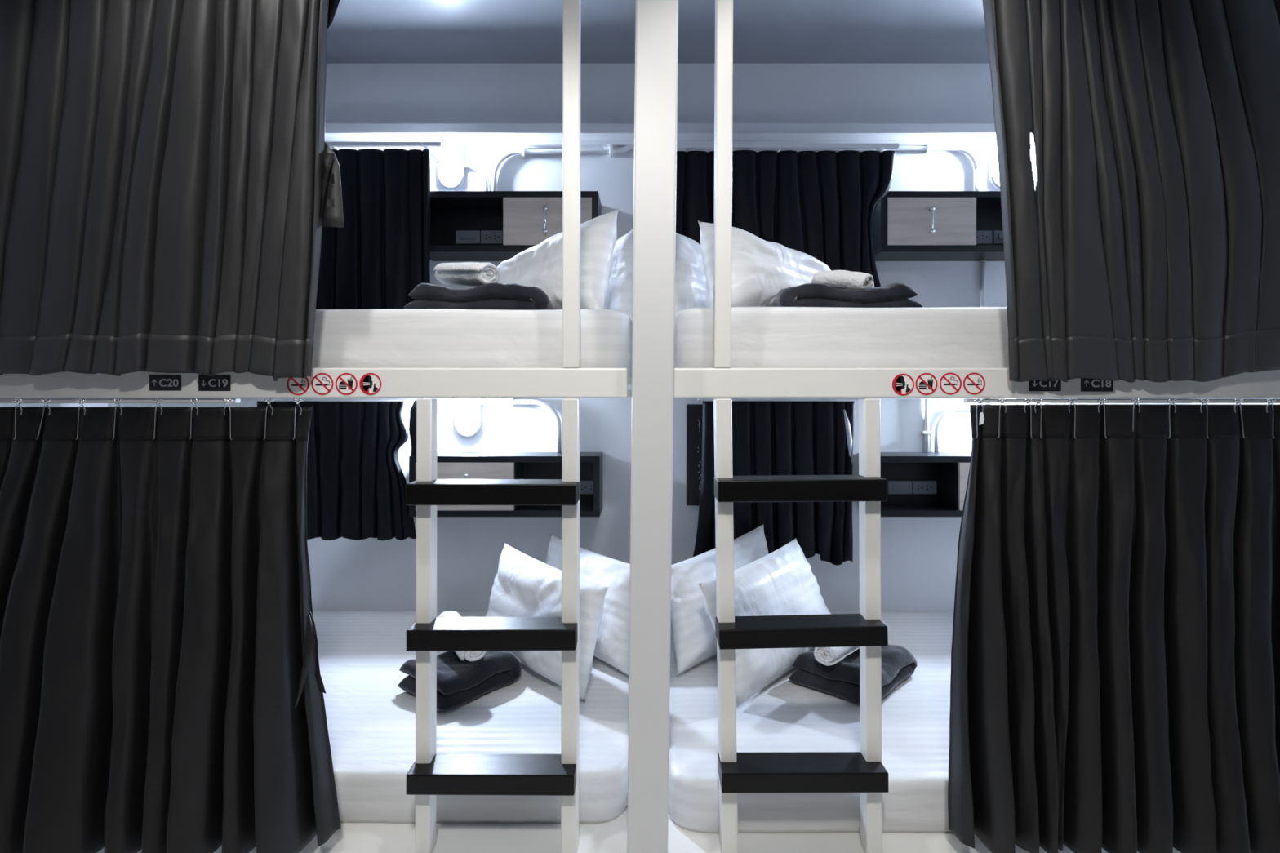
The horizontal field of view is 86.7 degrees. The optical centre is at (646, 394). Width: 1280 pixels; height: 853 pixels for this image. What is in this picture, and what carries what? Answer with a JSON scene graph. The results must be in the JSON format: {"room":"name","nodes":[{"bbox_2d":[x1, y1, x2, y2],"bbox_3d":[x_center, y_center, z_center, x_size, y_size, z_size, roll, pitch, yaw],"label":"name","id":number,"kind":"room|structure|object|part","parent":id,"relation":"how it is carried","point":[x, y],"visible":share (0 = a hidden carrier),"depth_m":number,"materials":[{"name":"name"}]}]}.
{"room":"dormitory","nodes":[
{"label":"dormitory","id":0,"kind":"room"},
{"bbox_2d":[0,403,107,407],"bbox_3d":[-2.170,-0.175,0.860,0.100,2.260,3.620,0,0,0],"label":"wall","id":1,"kind":"structure","parent":0,"point":[2,405],"depth_m":2.43,"materials":[{"name":"white paint"}]},
{"bbox_2d":[0,398,239,403],"bbox_3d":[-1.482,0.012,1.418,1.256,0.010,0.018,0,0,0],"label":"track","id":2,"kind":"object","parent":1,"relation":"attached to","point":[2,400],"visible":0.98,"depth_m":1.41,"materials":[{"name":"white plastic"}]},
{"bbox_2d":[0,398,341,852],"bbox_3d":[-1.094,0.455,1.340,0.926,0.895,0.182,0,0,-2],"label":"curtain","id":3,"kind":"object","parent":2,"relation":"hanging from","point":[162,686],"visible":1,"depth_m":1.36,"materials":[{"name":"black fabric"}]},
{"bbox_2d":[96,804,1181,852],"bbox_3d":[0.010,1.005,0.860,4.460,0.100,3.820,0,0,0],"label":"floor","id":4,"kind":"structure","parent":0,"point":[611,837],"depth_m":1.45,"materials":[{"name":"white"}]},
{"bbox_2d":[312,610,628,823],"bbox_3d":[-1.065,0.896,2.087,2.064,0.116,1.172,0,0,0],"label":"mattress","id":5,"kind":"object","parent":4,"relation":"on","point":[371,720],"visible":0.27,"depth_m":1.71,"materials":[{"name":"white fabric"}]},
{"bbox_2d":[397,650,521,711],"bbox_3d":[-0.530,0.790,1.956,0.230,0.097,0.289,0,0,40],"label":"folded blanket","id":6,"kind":"object","parent":5,"relation":"on","point":[459,682],"visible":0.66,"depth_m":1.89,"materials":[{"name":"black fabric"}]},
{"bbox_2d":[438,611,486,661],"bbox_3d":[-0.551,0.709,2.003,0.083,0.076,0.270,0,0,-32],"label":"rolled towel","id":7,"kind":"object","parent":6,"relation":"on","point":[470,655],"visible":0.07,"depth_m":1.90,"materials":[{"name":"white fabric"}]},
{"bbox_2d":[485,542,608,702],"bbox_3d":[-0.323,0.669,2.085,0.180,0.323,0.584,0,0,-44],"label":"pillow","id":8,"kind":"object","parent":5,"relation":"on","point":[524,585],"visible":0.62,"depth_m":2.02,"materials":[{"name":"white fabric"}]},
{"bbox_2d":[546,533,630,675],"bbox_3d":[-0.193,0.673,2.260,0.205,0.315,0.602,0,0,-44],"label":"pillow","id":9,"kind":"object","parent":5,"relation":"on","point":[612,643],"visible":0.43,"depth_m":2.12,"materials":[{"name":"white fabric"}]},
{"bbox_2d":[405,0,581,852],"bbox_3d":[-0.310,-0.168,1.401,0.345,2.245,0.087,0,0,0],"label":"ladder","id":10,"kind":"object","parent":4,"relation":"on","point":[432,774],"visible":0.96,"depth_m":1.40,"materials":[{"name":"white metal"}]},
{"bbox_3d":[-0.461,0.481,1.423,0.034,0.948,0.045,0,0,0],"label":"rail","id":11,"kind":"part","parent":10,"relation":"part of","materials":[{"name":"beige paint"}]},
{"bbox_3d":[-0.159,0.481,1.423,0.036,0.948,0.045,0,0,0],"label":"rail","id":12,"kind":"part","parent":10,"relation":"part of","materials":[{"name":"beige paint"}]},
{"bbox_2d":[626,0,678,852],"bbox_3d":[0.016,-0.175,1.390,0.110,2.260,0.070,0,0,0],"label":"post","id":13,"kind":"object","parent":4,"relation":"on","point":[656,21],"visible":1,"depth_m":1.35,"materials":[{"name":"white metal"}]},
{"bbox_2d":[712,0,888,852],"bbox_3d":[0.314,-0.168,1.401,0.347,2.245,0.087,0,0,0],"label":"ladder","id":14,"kind":"object","parent":4,"relation":"on","point":[864,772],"visible":0.99,"depth_m":1.40,"materials":[{"name":"white metal"}]},
{"bbox_3d":[0.166,0.481,1.423,0.047,0.948,0.045,0,0,0],"label":"rail","id":15,"kind":"part","parent":14,"relation":"part of","materials":[{"name":"beige paint"}]},
{"bbox_3d":[0.469,0.481,1.423,0.036,0.948,0.045,0,0,0],"label":"rail","id":16,"kind":"part","parent":14,"relation":"part of","materials":[{"name":"beige paint"}]},
{"bbox_2d":[668,610,953,833],"bbox_3d":[1.081,0.896,2.071,2.072,0.116,1.203,0,0,0],"label":"mattress","id":17,"kind":"object","parent":4,"relation":"on","point":[785,715],"visible":0.17,"depth_m":1.66,"materials":[{"name":"white fabric"}]},
{"bbox_2d":[671,524,768,675],"bbox_3d":[0.247,0.654,2.267,0.188,0.355,0.592,0,0,43],"label":"pillow","id":18,"kind":"object","parent":17,"relation":"on","point":[695,641],"visible":0.41,"depth_m":2.12,"materials":[{"name":"white fabric"}]},
{"bbox_2d":[698,538,831,707],"bbox_3d":[0.390,0.665,2.092,0.205,0.332,0.634,0,0,41],"label":"pillow","id":19,"kind":"object","parent":17,"relation":"on","point":[781,582],"visible":0.6,"depth_m":2.01,"materials":[{"name":"white fabric"}]},
{"bbox_2d":[788,644,916,704],"bbox_3d":[0.618,0.791,2.007,0.261,0.095,0.337,0,0,42],"label":"folded blanket","id":20,"kind":"object","parent":17,"relation":"on","point":[841,679],"visible":0.54,"depth_m":1.92,"materials":[{"name":"black fabric"}]},
{"bbox_2d":[813,646,859,666],"bbox_3d":[0.571,0.715,1.959,0.065,0.062,0.261,0,0,42],"label":"rolled towel","id":21,"kind":"object","parent":20,"relation":"on","point":[828,656],"visible":0.35,"depth_m":1.87,"materials":[{"name":"white fabric"}]},
{"bbox_2d":[107,63,1190,611],"bbox_3d":[0.010,-0.175,2.720,4.460,2.260,0.100,0,0,0],"label":"wall","id":22,"kind":"structure","parent":0,"point":[919,554],"depth_m":2.67,"materials":[{"name":"white paint"}]},
{"bbox_2d":[0,368,631,398],"bbox_3d":[-1.077,-0.024,2.033,2.076,0.062,1.266,0,0,0],"label":"frame","id":23,"kind":"object","parent":22,"relation":"attached to","point":[396,383],"visible":0.68,"depth_m":1.40,"materials":[{"name":"beige paint"}]},
{"bbox_2d":[149,374,181,391],"bbox_3d":[-0.992,-0.025,1.399,0.066,0.032,0.002,0,0,0],"label":"number sign","id":24,"kind":"object","parent":23,"relation":"attached to","point":[157,382],"visible":1,"depth_m":1.40,"materials":[{"name":"black plastic"}]},
{"bbox_2d":[198,374,231,391],"bbox_3d":[-0.891,-0.024,1.399,0.066,0.033,0.002,0,0,0],"label":"number sign","id":25,"kind":"object","parent":23,"relation":"attached to","point":[218,382],"visible":1,"depth_m":1.40,"materials":[{"name":"black plastic"}]},
{"bbox_2d":[287,377,309,395],"bbox_3d":[-0.719,-0.022,1.399,0.045,0.045,0.001,0,0,0],"label":"sticker","id":26,"kind":"object","parent":23,"relation":"attached to","point":[296,386],"visible":0.75,"depth_m":1.40,"materials":[{"name":"white plastic"}]},
{"bbox_2d":[311,373,333,395],"bbox_3d":[-0.668,-0.022,1.399,0.045,0.045,0.001,0,0,0],"label":"sticker","id":27,"kind":"object","parent":23,"relation":"attached to","point":[322,384],"visible":1,"depth_m":1.40,"materials":[{"name":"white plastic"}]},
{"bbox_2d":[335,373,357,395],"bbox_3d":[-0.619,-0.022,1.399,0.045,0.045,0.001,0,0,0],"label":"sticker","id":28,"kind":"object","parent":23,"relation":"attached to","point":[346,384],"visible":1,"depth_m":1.40,"materials":[{"name":"white plastic"}]},
{"bbox_2d":[359,373,381,395],"bbox_3d":[-0.569,-0.022,1.399,0.045,0.045,0.001,0,0,0],"label":"sticker","id":29,"kind":"object","parent":23,"relation":"attached to","point":[370,384],"visible":1,"depth_m":1.40,"materials":[{"name":"white plastic"}]},
{"bbox_2d":[311,309,632,377],"bbox_3d":[-1.064,-0.117,1.946,2.066,0.147,0.983,0,0,0],"label":"mattress","id":30,"kind":"object","parent":23,"relation":"on","point":[343,338],"visible":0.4,"depth_m":1.46,"materials":[{"name":"white fabric"}]},
{"bbox_2d":[403,282,555,310],"bbox_3d":[-0.399,-0.230,1.682,0.342,0.080,0.231,0,0,0],"label":"folded blanket","id":31,"kind":"object","parent":30,"relation":"on","point":[491,295],"visible":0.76,"depth_m":1.57,"materials":[{"name":"black fabric"}]},
{"bbox_2d":[433,262,499,286],"bbox_3d":[-0.454,-0.304,1.703,0.070,0.087,0.262,0,0,-41],"label":"rolled towel","id":32,"kind":"object","parent":31,"relation":"on","point":[464,273],"visible":0.98,"depth_m":1.65,"materials":[{"name":"white fabric"}]},
{"bbox_2d":[496,208,618,309],"bbox_3d":[-0.285,-0.348,1.924,0.558,0.293,0.185,0,0,42],"label":"pillow","id":33,"kind":"object","parent":30,"relation":"on","point":[540,265],"visible":0.52,"depth_m":1.78,"materials":[{"name":"white fabric"}]},
{"bbox_2d":[603,228,633,324],"bbox_3d":[-0.072,-0.360,2.106,0.159,0.317,0.366,0,0,-22],"label":"pillow","id":34,"kind":"object","parent":30,"relation":"on","point":[619,297],"visible":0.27,"depth_m":2.00,"materials":[{"name":"white fabric"}]},
{"bbox_2d":[241,398,417,400],"bbox_3d":[-1.165,0.014,2.595,0.678,0.014,0.148,0,0,0],"label":"track","id":35,"kind":"object","parent":22,"relation":"attached to","point":[242,399],"visible":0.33,"depth_m":2.52,"materials":[{"name":"white metal"}]},
{"bbox_2d":[257,400,416,540],"bbox_3d":[-1.150,0.280,2.523,0.643,0.518,0.051,0,0,1],"label":"curtain","id":36,"kind":"object","parent":35,"relation":"hanging from","point":[356,480],"visible":0.76,"depth_m":2.52,"materials":[{"name":"black fabric"}]},
{"bbox_2d":[324,141,442,162],"bbox_3d":[-1.153,-0.912,2.565,0.816,0.014,0.208,0,0,0],"label":"track","id":37,"kind":"object","parent":22,"relation":"attached to","point":[333,144],"visible":0.51,"depth_m":2.46,"materials":[{"name":"white plastic"}]},
{"bbox_2d":[315,148,431,309],"bbox_3d":[-1.156,-0.553,2.465,0.737,0.678,0.040,0,0,0],"label":"curtain","id":38,"kind":"object","parent":37,"relation":"hanging from","point":[380,253],"visible":0.44,"depth_m":2.46,"materials":[{"name":"black fabric"}]},
{"bbox_2d":[437,139,464,190],"bbox_3d":[-0.765,-0.907,2.630,0.100,0.205,0.079,0,0,0],"label":"wall lamp","id":39,"kind":"object","parent":22,"relation":"attached to","point":[451,170],"visible":0.91,"depth_m":2.65,"materials":[{"name":"white plastic"}]},
{"bbox_3d":[-0.765,-0.955,2.616,0.054,0.054,0.051,0,0,0],"label":"bulb","id":40,"kind":"part","parent":39,"relation":"part of","materials":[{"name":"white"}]},
{"bbox_2d":[454,398,480,437],"bbox_3d":[-0.700,0.064,2.630,0.100,0.205,0.079,0,0,0],"label":"wall lamp","id":41,"kind":"object","parent":22,"relation":"attached to","point":[467,411],"visible":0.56,"depth_m":2.65,"materials":[{"name":"white plastic"}]},
{"bbox_3d":[-0.700,0.016,2.616,0.054,0.054,0.051,0,0,0],"label":"bulb","id":42,"kind":"part","parent":41,"relation":"part of","materials":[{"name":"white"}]},
{"bbox_2d":[463,162,488,191],"bbox_3d":[-0.667,-0.830,2.658,0.097,0.160,0.019,0,0,0],"label":"conduit pipe","id":43,"kind":"object","parent":22,"relation":"attached to","point":[466,165],"visible":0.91,"depth_m":2.65,"materials":[{"name":"white plastic"}]},
{"bbox_2d":[408,452,602,516],"bbox_3d":[-0.522,0.337,2.567,0.700,0.224,0.203,0,0,0],"label":"wall shelf","id":44,"kind":"object","parent":22,"relation":"attached to","point":[450,465],"visible":0.57,"depth_m":2.49,"materials":[{"name":"black laminate"}]},
{"bbox_3d":[-0.667,0.337,2.498,0.361,0.176,0.016,0,0,0],"label":"door","id":45,"kind":"part","parent":44,"relation":"part of","materials":[{"name":"grey wood"}]},
{"bbox_3d":[-0.655,0.337,2.478,0.015,0.098,0.024,0,0,0],"label":"handle","id":46,"kind":"part","parent":44,"relation":"part of","materials":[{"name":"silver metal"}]},
{"bbox_3d":[-0.225,0.361,2.644,0.094,0.052,0.008,0,0,0],"label":"socket plate","id":47,"kind":"part","parent":44,"relation":"part of","materials":[{"name":"grey plastic"}]},
{"bbox_2d":[430,191,601,261],"bbox_3d":[-0.509,-0.637,2.567,0.664,0.223,0.203,0,0,0],"label":"wall shelf","id":48,"kind":"object","parent":22,"relation":"attached to","point":[465,225],"visible":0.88,"depth_m":2.50,"materials":[{"name":"black laminate"}]},
{"bbox_2d":[455,230,479,244],"bbox_3d":[-0.695,-0.614,2.644,0.094,0.052,0.008,0,0,0],"label":"switch plate","id":49,"kind":"object","parent":48,"relation":"attached to","point":[462,237],"depth_m":2.64,"materials":[{"name":"grey plastic"}]},
{"bbox_3d":[-0.598,-0.614,2.644,0.094,0.052,0.008,0,0,0],"label":"socket plate","id":50,"kind":"part","parent":48,"relation":"part of","materials":[{"name":"grey plastic"}]},
{"bbox_3d":[-0.369,-0.637,2.478,0.015,0.098,0.024,0,0,0],"label":"handle","id":51,"kind":"part","parent":48,"relation":"part of","materials":[{"name":"silver metal"}]},
{"bbox_3d":[-0.363,-0.637,2.498,0.325,0.175,0.016,0,0,0],"label":"door","id":52,"kind":"part","parent":48,"relation":"part of","materials":[{"name":"grey wood"}]},
{"bbox_2d":[478,398,561,452],"bbox_3d":[-0.494,0.116,2.656,0.322,0.218,0.025,0,0,0],"label":"conduit pipe","id":53,"kind":"object","parent":22,"relation":"attached to","point":[512,402],"visible":0.88,"depth_m":2.65,"materials":[{"name":"white plastic"}]},
{"bbox_2d":[491,145,634,191],"bbox_3d":[-0.277,-0.874,2.658,0.657,0.249,0.023,0,0,0],"label":"conduit pipe","id":54,"kind":"object","parent":22,"relation":"attached to","point":[523,151],"visible":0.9,"depth_m":2.65,"materials":[{"name":"white plastic"}]},
{"bbox_2d":[324,123,1033,140],"bbox_3d":[0.010,-1.011,2.620,4.260,0.038,0.100,0,0,0],"label":"trim","id":55,"kind":"structure","parent":22,"relation":"attached to","point":[333,131],"depth_m":2.57,"materials":[{"name":"white paint"}]},
{"bbox_2d":[324,140,1035,146],"bbox_3d":[0.010,-0.984,2.657,4.260,0.017,0.026,0,0,0],"label":"trim","id":56,"kind":"structure","parent":22,"relation":"attached to","point":[463,143],"depth_m":2.64,"materials":[{"name":"white paint"}]},
{"bbox_2d":[686,404,702,505],"bbox_3d":[0.205,0.234,2.651,0.097,0.394,0.035,0,0,0],"label":"wall panel","id":57,"kind":"object","parent":22,"relation":"attached to","point":[694,411],"visible":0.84,"depth_m":2.63,"materials":[{"name":"black laminate"}]},
{"bbox_2d":[697,398,858,400],"bbox_3d":[0.492,0.014,2.595,0.602,0.014,0.148,0,0,0],"label":"track","id":58,"kind":"object","parent":22,"relation":"attached to","point":[698,399],"visible":0.51,"depth_m":2.52,"materials":[{"name":"white metal"}]},
{"bbox_2d":[693,401,854,565],"bbox_3d":[0.478,0.329,2.523,0.601,0.611,0.056,0,0,0],"label":"curtain","id":59,"kind":"object","parent":58,"relation":"hanging from","point":[770,438],"visible":0.68,"depth_m":2.52,"materials":[{"name":"black fabric"}]},
{"bbox_2d":[676,143,899,151],"bbox_3d":[0.501,-0.905,2.565,0.834,0.014,0.208,0,0,0],"label":"track","id":60,"kind":"object","parent":22,"relation":"attached to","point":[782,147],"visible":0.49,"depth_m":2.46,"materials":[{"name":"white metal"}]},
{"bbox_2d":[675,150,896,287],"bbox_3d":[0.496,-0.550,2.467,0.824,0.671,0.052,0,0,0],"label":"curtain","id":61,"kind":"object","parent":60,"relation":"hanging from","point":[820,205],"visible":0.55,"depth_m":2.46,"materials":[{"name":"black fabric"}]},
{"bbox_2d":[696,144,979,191],"bbox_3d":[0.690,-0.882,2.658,1.230,0.264,0.023,0,0,0],"label":"conduit pipe","id":62,"kind":"object","parent":22,"relation":"attached to","point":[927,148],"visible":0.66,"depth_m":2.65,"materials":[{"name":"white plastic"}]},
{"bbox_2d":[880,452,971,516],"bbox_3d":[1.170,0.337,2.567,0.664,0.224,0.203,0,0,0],"label":"wall shelf","id":63,"kind":"object","parent":22,"relation":"attached to","point":[920,484],"visible":0.56,"depth_m":2.59,"materials":[{"name":"black laminate"}]},
{"bbox_2d":[887,480,911,493],"bbox_3d":[0.988,0.361,2.644,0.094,0.052,0.008,0,0,0],"label":"switch plate","id":64,"kind":"object","parent":63,"relation":"attached to","point":[893,486],"depth_m":2.64,"materials":[{"name":"grey plastic"}]},
{"bbox_3d":[1.084,0.361,2.644,0.094,0.052,0.008,0,0,0],"label":"socket plate","id":65,"kind":"part","parent":63,"relation":"part of","materials":[{"name":"grey plastic"}]},
{"bbox_3d":[1.314,0.337,2.498,0.328,0.176,0.016,0,0,0],"label":"door","id":66,"kind":"part","parent":63,"relation":"part of","materials":[{"name":"grey wood"}]},
{"bbox_2d":[921,398,933,452],"bbox_3d":[1.100,0.120,2.659,0.037,0.210,0.021,0,0,0],"label":"conduit pipe","id":67,"kind":"object","parent":22,"relation":"attached to","point":[926,432],"visible":1,"depth_m":2.65,"materials":[{"name":"white plastic"}]},
{"bbox_2d":[872,191,1004,261],"bbox_3d":[1.194,-0.637,2.567,0.664,0.223,0.203,0,0,0],"label":"wall shelf","id":68,"kind":"object","parent":22,"relation":"attached to","point":[908,225],"visible":0.68,"depth_m":2.49,"materials":[{"name":"black laminate"}]},
{"bbox_3d":[1.048,-0.637,2.498,0.325,0.175,0.016,0,0,0],"label":"door","id":69,"kind":"part","parent":68,"relation":"part of","materials":[{"name":"grey wood"}]},
{"bbox_3d":[1.042,-0.637,2.478,0.015,0.098,0.024,0,0,0],"label":"handle","id":70,"kind":"part","parent":68,"relation":"part of","materials":[{"name":"silver metal"}]},
{"bbox_3d":[1.300,-0.614,2.644,0.094,0.052,0.008,0,0,0],"label":"socket plate","id":71,"kind":"part","parent":68,"relation":"part of","materials":[{"name":"grey plastic"}]},
{"bbox_2d":[993,230,1003,244],"bbox_3d":[1.400,-0.614,2.644,0.094,0.052,0.008,0,0,0],"label":"switch plate","id":72,"kind":"object","parent":68,"relation":"attached to","point":[997,234],"depth_m":2.64,"materials":[{"name":"grey plastic"}]},
{"bbox_2d":[933,405,969,452],"bbox_3d":[1.236,0.135,2.659,0.215,0.181,0.017,0,0,0],"label":"conduit pipe","id":73,"kind":"object","parent":22,"relation":"attached to","point":[948,412],"visible":0.94,"depth_m":2.65,"materials":[{"name":"white plastic"}]},
{"bbox_2d":[673,368,1279,398],"bbox_3d":[1.095,-0.024,2.033,2.080,0.062,1.266,0,0,0],"label":"frame","id":74,"kind":"object","parent":22,"relation":"attached to","point":[688,383],"visible":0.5,"depth_m":1.40,"materials":[{"name":"beige paint"}]},
{"bbox_2d":[674,306,1008,368],"bbox_3d":[1.087,-0.119,1.941,2.061,0.150,0.990,0,0,0],"label":"mattress","id":75,"kind":"object","parent":74,"relation":"on","point":[762,337],"visible":0.41,"depth_m":1.45,"materials":[{"name":"white fabric"}]},
{"bbox_2d":[674,232,710,315],"bbox_3d":[0.140,-0.358,2.148,0.158,0.308,0.400,0,0,29],"label":"pillow","id":76,"kind":"object","parent":75,"relation":"on","point":[691,291],"visible":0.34,"depth_m":2.03,"materials":[{"name":"white fabric"}]},
{"bbox_2d":[697,220,831,306],"bbox_3d":[0.360,-0.334,1.921,0.581,0.259,0.181,0,0,-40],"label":"pillow","id":77,"kind":"object","parent":75,"relation":"on","point":[761,268],"visible":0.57,"depth_m":1.78,"materials":[{"name":"white fabric"}]},
{"bbox_2d":[763,281,923,307],"bbox_3d":[0.471,-0.232,1.678,0.344,0.078,0.231,0,0,0],"label":"folded blanket","id":78,"kind":"object","parent":75,"relation":"on","point":[895,295],"visible":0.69,"depth_m":1.57,"materials":[{"name":"black fabric"}]},
{"bbox_2d":[811,270,874,289],"bbox_3d":[0.483,-0.275,1.672,0.150,0.074,0.061,0,0,45],"label":"rolled towel","id":79,"kind":"object","parent":78,"relation":"on","point":[839,279],"visible":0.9,"depth_m":1.64,"materials":[{"name":"white fabric"}]},
{"bbox_2d":[892,373,914,395],"bbox_3d":[0.530,-0.021,1.399,0.045,0.045,0.001,0,0,0],"label":"sticker","id":80,"kind":"object","parent":74,"relation":"attached to","point":[903,384],"visible":1,"depth_m":1.40,"materials":[{"name":"white plastic"}]},
{"bbox_2d":[915,373,937,395],"bbox_3d":[0.578,-0.022,1.399,0.045,0.045,0.001,0,0,0],"label":"sticker","id":81,"kind":"object","parent":74,"relation":"attached to","point":[926,384],"visible":1,"depth_m":1.40,"materials":[{"name":"white plastic"}]},
{"bbox_2d":[939,372,961,394],"bbox_3d":[0.627,-0.023,1.399,0.045,0.045,0.001,0,0,0],"label":"sticker","id":82,"kind":"object","parent":74,"relation":"attached to","point":[950,383],"visible":1,"depth_m":1.40,"materials":[{"name":"white plastic"}]},
{"bbox_2d":[963,372,985,394],"bbox_3d":[0.676,-0.023,1.399,0.045,0.045,0.001,0,0,0],"label":"sticker","id":83,"kind":"object","parent":74,"relation":"attached to","point":[974,383],"visible":1,"depth_m":1.40,"materials":[{"name":"white plastic"}]},
{"bbox_2d":[1028,378,1061,391],"bbox_3d":[0.822,-0.024,1.399,0.066,0.034,0.002,0,0,0],"label":"number sign","id":84,"kind":"object","parent":74,"relation":"attached to","point":[1033,385],"visible":0.66,"depth_m":1.40,"materials":[{"name":"black plastic"}]},
{"bbox_2d":[1080,377,1113,391],"bbox_3d":[0.930,-0.024,1.399,0.067,0.034,0.002,0,0,0],"label":"number sign","id":85,"kind":"object","parent":74,"relation":"attached to","point":[1086,384],"visible":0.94,"depth_m":1.40,"materials":[{"name":"black plastic"}]},
{"bbox_2d":[963,398,1279,403],"bbox_3d":[1.398,0.012,1.418,1.465,0.010,0.018,0,0,0],"label":"track","id":86,"kind":"object","parent":74,"relation":"attached to","point":[965,400],"visible":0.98,"depth_m":1.41,"materials":[{"name":"silver metal"}]},
{"bbox_2d":[947,398,1279,852],"bbox_3d":[1.045,0.454,1.357,0.842,0.894,0.143,0,0,3],"label":"curtain","id":87,"kind":"object","parent":86,"relation":"hanging from","point":[1115,677],"visible":1,"depth_m":1.37,"materials":[{"name":"black fabric"}]},
{"bbox_2d":[980,260,985,306],"bbox_3d":[1.317,-0.358,2.658,0.019,0.336,0.019,0,0,0],"label":"conduit pipe","id":88,"kind":"object","parent":22,"relation":"attached to","point":[982,262],"visible":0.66,"depth_m":2.65,"materials":[{"name":"white plastic"}]},
{"bbox_2d":[989,145,999,190],"bbox_3d":[1.400,-0.907,2.630,0.100,0.205,0.079,0,0,0],"label":"wall lamp","id":89,"kind":"object","parent":22,"relation":"attached to","point":[993,163],"visible":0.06,"depth_m":2.65,"materials":[{"name":"white plastic"}]},
{"bbox_2d":[326,0,989,63],"bbox_3d":[0.010,-1.355,0.860,4.460,0.100,3.820,0,0,0],"label":"ceiling","id":90,"kind":"structure","parent":0,"point":[360,31],"depth_m":2.45,"materials":[{"name":"grey paint"}]},
{"bbox_3d":[1.382,-1.175,1.345,1.496,0.018,0.018,0,0,0],"label":"track","id":91,"kind":"object","parent":90,"relation":"attached to","visible":0},
{"bbox_2d":[982,0,1279,382],"bbox_3d":[1.074,-0.595,1.350,0.843,1.138,0.094,0,0,-2],"label":"curtain","id":92,"kind":"object","parent":91,"relation":"hanging from","point":[1145,245],"visible":1,"depth_m":1.32,"materials":[{"name":"grey fabric"}]},
{"bbox_3d":[-1.340,-1.175,1.345,1.539,0.018,0.018,0,0,0],"label":"track","id":93,"kind":"object","parent":90,"relation":"attached to","visible":0},
{"bbox_2d":[0,0,343,381],"bbox_3d":[-1.097,-0.596,1.347,1.007,1.136,0.111,0,0,0],"label":"curtain","id":94,"kind":"object","parent":93,"relation":"hanging from","point":[170,177],"visible":1,"depth_m":1.32,"materials":[{"name":"grey fabric"}]},
{"bbox_2d":[1190,403,1279,404],"bbox_3d":[2.190,-0.175,0.860,0.100,2.260,3.620,0,0,0],"label":"wall","id":95,"kind":"structure","parent":0,"point":[1190,403],"depth_m":2.48,"materials":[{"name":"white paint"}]}
]}

